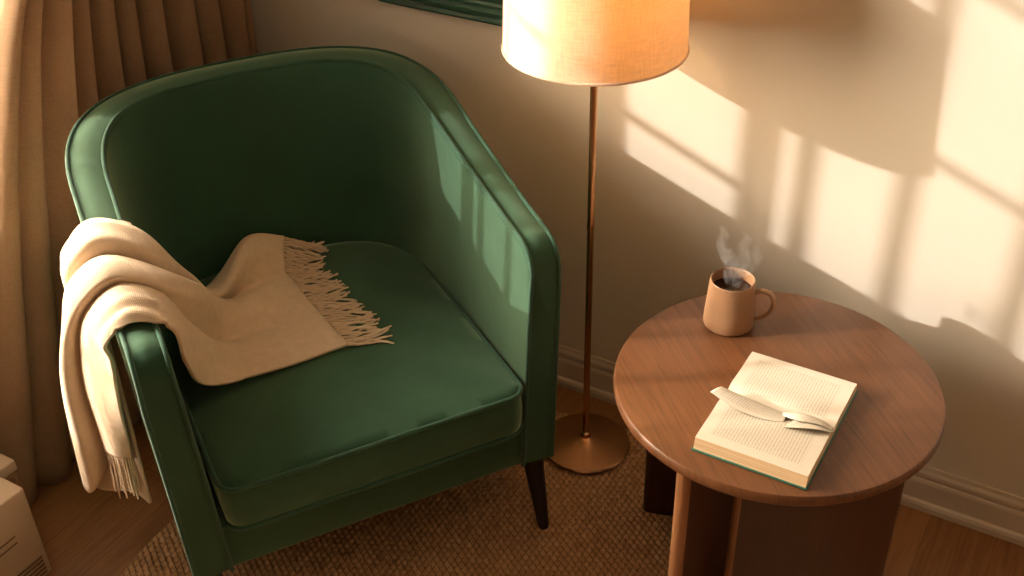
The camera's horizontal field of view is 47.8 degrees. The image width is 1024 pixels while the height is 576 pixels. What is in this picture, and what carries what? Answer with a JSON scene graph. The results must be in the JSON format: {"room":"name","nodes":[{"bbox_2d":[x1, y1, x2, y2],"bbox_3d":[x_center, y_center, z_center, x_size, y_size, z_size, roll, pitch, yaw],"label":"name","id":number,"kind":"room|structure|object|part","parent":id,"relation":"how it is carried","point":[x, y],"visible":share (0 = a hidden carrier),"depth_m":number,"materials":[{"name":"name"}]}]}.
{"room":"living room","nodes":[
{"label":"living room","id":0,"kind":"room"},
{"bbox_2d":[29,385,1023,575],"bbox_3d":[0.041,1.611,1.098,4.380,0.100,4.392,17,39,25],"label":"floor","id":1,"kind":"structure","parent":0,"point":[99,532],"depth_m":2.57,"materials":[{"name":"brown wood"}]},
{"bbox_2d":[0,453,21,487],"bbox_3d":[-1.150,0.447,2.540,0.188,0.226,0.055,17,39,25],"label":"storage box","id":2,"kind":"object","parent":1,"relation":"on","point":[8,466],"visible":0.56,"depth_m":2.46,"materials":[{"name":"brown cardboard"}]},
{"bbox_3d":[-1.152,0.364,2.484,0.188,0.026,0.055,17,39,25],"label":"lid","id":3,"kind":"part","parent":2,"relation":"part of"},
{"bbox_2d":[0,477,51,575],"bbox_3d":[-1.164,0.541,2.387,0.241,0.245,0.260,17,39,25],"label":"box","id":4,"kind":"object","parent":1,"relation":"on","point":[22,551],"visible":1,"depth_m":2.38,"materials":[{"name":"brown cardboard"}]},
{"bbox_3d":[-1.020,0.609,2.441,0.002,0.050,0.083,17,39,25],"label":"printed panel","id":5,"kind":"part","parent":4,"relation":"part of","materials":[{"name":"brown cardboard"}]},
{"bbox_2d":[121,412,672,575],"bbox_3d":[-0.099,0.731,2.280,1.547,0.012,1.547,17,39,25],"label":"rug","id":6,"kind":"object","parent":1,"relation":"on","point":[599,525],"visible":0.41,"depth_m":2.54,"materials":[{"name":"wicker"}]},
{"bbox_2d":[65,46,560,575],"bbox_3d":[-0.431,0.060,2.488,0.812,0.869,0.834,-17,37,-21],"label":"armchair","id":7,"kind":"object","parent":6,"relation":"on","point":[367,153],"visible":0.79,"depth_m":2.40,"materials":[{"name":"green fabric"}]},
{"bbox_3d":[-0.711,0.101,2.297,0.150,0.694,0.670,-17,37,-21],"label":"armrest","id":8,"kind":"part","parent":7,"relation":"part of","materials":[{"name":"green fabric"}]},
{"bbox_2d":[59,218,393,503],"bbox_3d":[-0.594,0.023,2.366,0.753,0.568,0.489,-29,43,-34],"label":"throw blanket","id":9,"kind":"object","parent":7,"relation":"on","point":[256,317],"visible":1,"depth_m":2.20,"materials":[{"name":"beige fabric"}]},
{"bbox_3d":[-0.576,-0.170,2.680,0.685,0.703,0.188,-17,37,-21],"label":"backrest","id":10,"kind":"part","parent":7,"relation":"part of","materials":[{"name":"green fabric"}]},
{"bbox_2d":[159,241,521,526],"bbox_3d":[-0.407,0.147,2.494,0.622,0.129,0.730,-17,37,-21],"label":"seat cushion","id":11,"kind":"object","parent":7,"relation":"on","point":[276,445],"depth_m":2.29,"materials":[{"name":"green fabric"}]},
{"bbox_3d":[-0.410,0.245,2.573,0.644,0.135,0.652,-17,37,-21],"label":"seat rail","id":12,"kind":"part","parent":7,"relation":"part of","materials":[{"name":"green fabric"}]},
{"bbox_3d":[-0.120,-0.073,2.533,0.150,0.694,0.670,-17,37,-21],"label":"armrest","id":13,"kind":"part","parent":7,"relation":"part of","materials":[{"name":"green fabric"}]},
{"bbox_3d":[0.056,0.434,2.538,0.048,0.178,0.096,-17,37,-21],"label":"leg","id":14,"kind":"part","parent":7,"relation":"part of","materials":[{"name":"black wood"}]},
{"bbox_2d":[501,0,689,473],"bbox_3d":[0.165,-0.149,2.417,0.358,1.272,0.358,17,39,25],"label":"floor lamp","id":15,"kind":"object","parent":6,"relation":"on","point":[595,44],"visible":0.97,"depth_m":2.06,"materials":[{"name":"gold metal"}]},
{"bbox_3d":[0.156,-0.566,2.131,0.352,0.260,0.352,17,39,25],"label":"lamp shade","id":16,"kind":"part","parent":15,"relation":"part of","materials":[{"name":"fabric"}]},
{"bbox_2d":[613,291,945,575],"bbox_3d":[0.490,0.392,2.270,0.596,0.536,0.596,17,39,25],"label":"side table","id":17,"kind":"object","parent":6,"relation":"on","point":[729,519],"visible":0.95,"depth_m":2.09,"materials":[{"name":"brown wood"}]},
{"bbox_3d":[0.434,0.300,2.428,0.297,0.512,0.029,7,35,12],"label":"leg panel","id":18,"kind":"part","parent":17,"relation":"part of","materials":[{"name":"brown wood"}]},
{"bbox_3d":[0.490,0.402,2.277,0.545,0.512,0.029,-29,43,-34],"label":"leg panel","id":19,"kind":"part","parent":17,"relation":"part of","materials":[{"name":"brown wood"}]},
{"bbox_2d":[703,267,775,336],"bbox_3d":[0.431,0.031,2.232,0.099,0.104,0.123,-25,41,-31],"label":"mug","id":20,"kind":"object","parent":17,"relation":"on","point":[729,310],"visible":1,"depth_m":2.22,"materials":[{"name":"brown ceramic"}]},
{"bbox_3d":[0.483,0.034,2.221,0.044,0.074,0.013,10,36,16],"label":"handle","id":21,"kind":"part","parent":20,"relation":"part of","materials":[{"name":"beige ceramic"}]},
{"bbox_2d":[691,352,857,490],"bbox_3d":[0.460,0.210,2.018,0.214,0.051,0.289,17,39,25],"label":"book","id":22,"kind":"object","parent":17,"relation":"on","point":[776,419],"visible":1,"depth_m":1.99,"materials":[{"name":"beige paper"}]},
{"bbox_3d":[0.537,0.503,2.128,0.281,0.512,0.029,7,35,12],"label":"leg panel","id":23,"kind":"part","parent":17,"relation":"part of","materials":[{"name":"brown wood"}]},
{"bbox_2d":[250,0,1023,497],"bbox_3d":[1.087,-0.605,1.817,4.380,2.700,0.120,17,39,25],"label":"wall","id":24,"kind":"structure","parent":0,"point":[865,157],"depth_m":2.38,"materials":[{"name":"paint"}]},
{"bbox_2d":[0,0,257,505],"bbox_3d":[-1.126,-0.502,1.995,0.104,2.395,1.895,17,39,25],"label":"curtain","id":25,"kind":"object","parent":24,"relation":"hanging from","point":[59,59],"visible":0.34,"depth_m":2.49,"materials":[{"name":"fabric"}]},
{"bbox_2d":[378,0,502,26],"bbox_3d":[-0.046,-0.899,2.305,0.612,0.780,0.031,17,39,25],"label":"picture frame","id":26,"kind":"object","parent":24,"relation":"attached to","point":[484,11],"visible":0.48,"depth_m":2.54,"materials":[{"name":"green"}]},
{"bbox_2d":[557,344,1023,546],"bbox_3d":[1.126,0.512,2.473,4.260,0.113,0.024,17,39,25],"label":"baseboard","id":27,"kind":"structure","parent":24,"relation":"attached to","point":[956,499],"depth_m":2.55,"materials":[{"name":"beige"}]}
]}

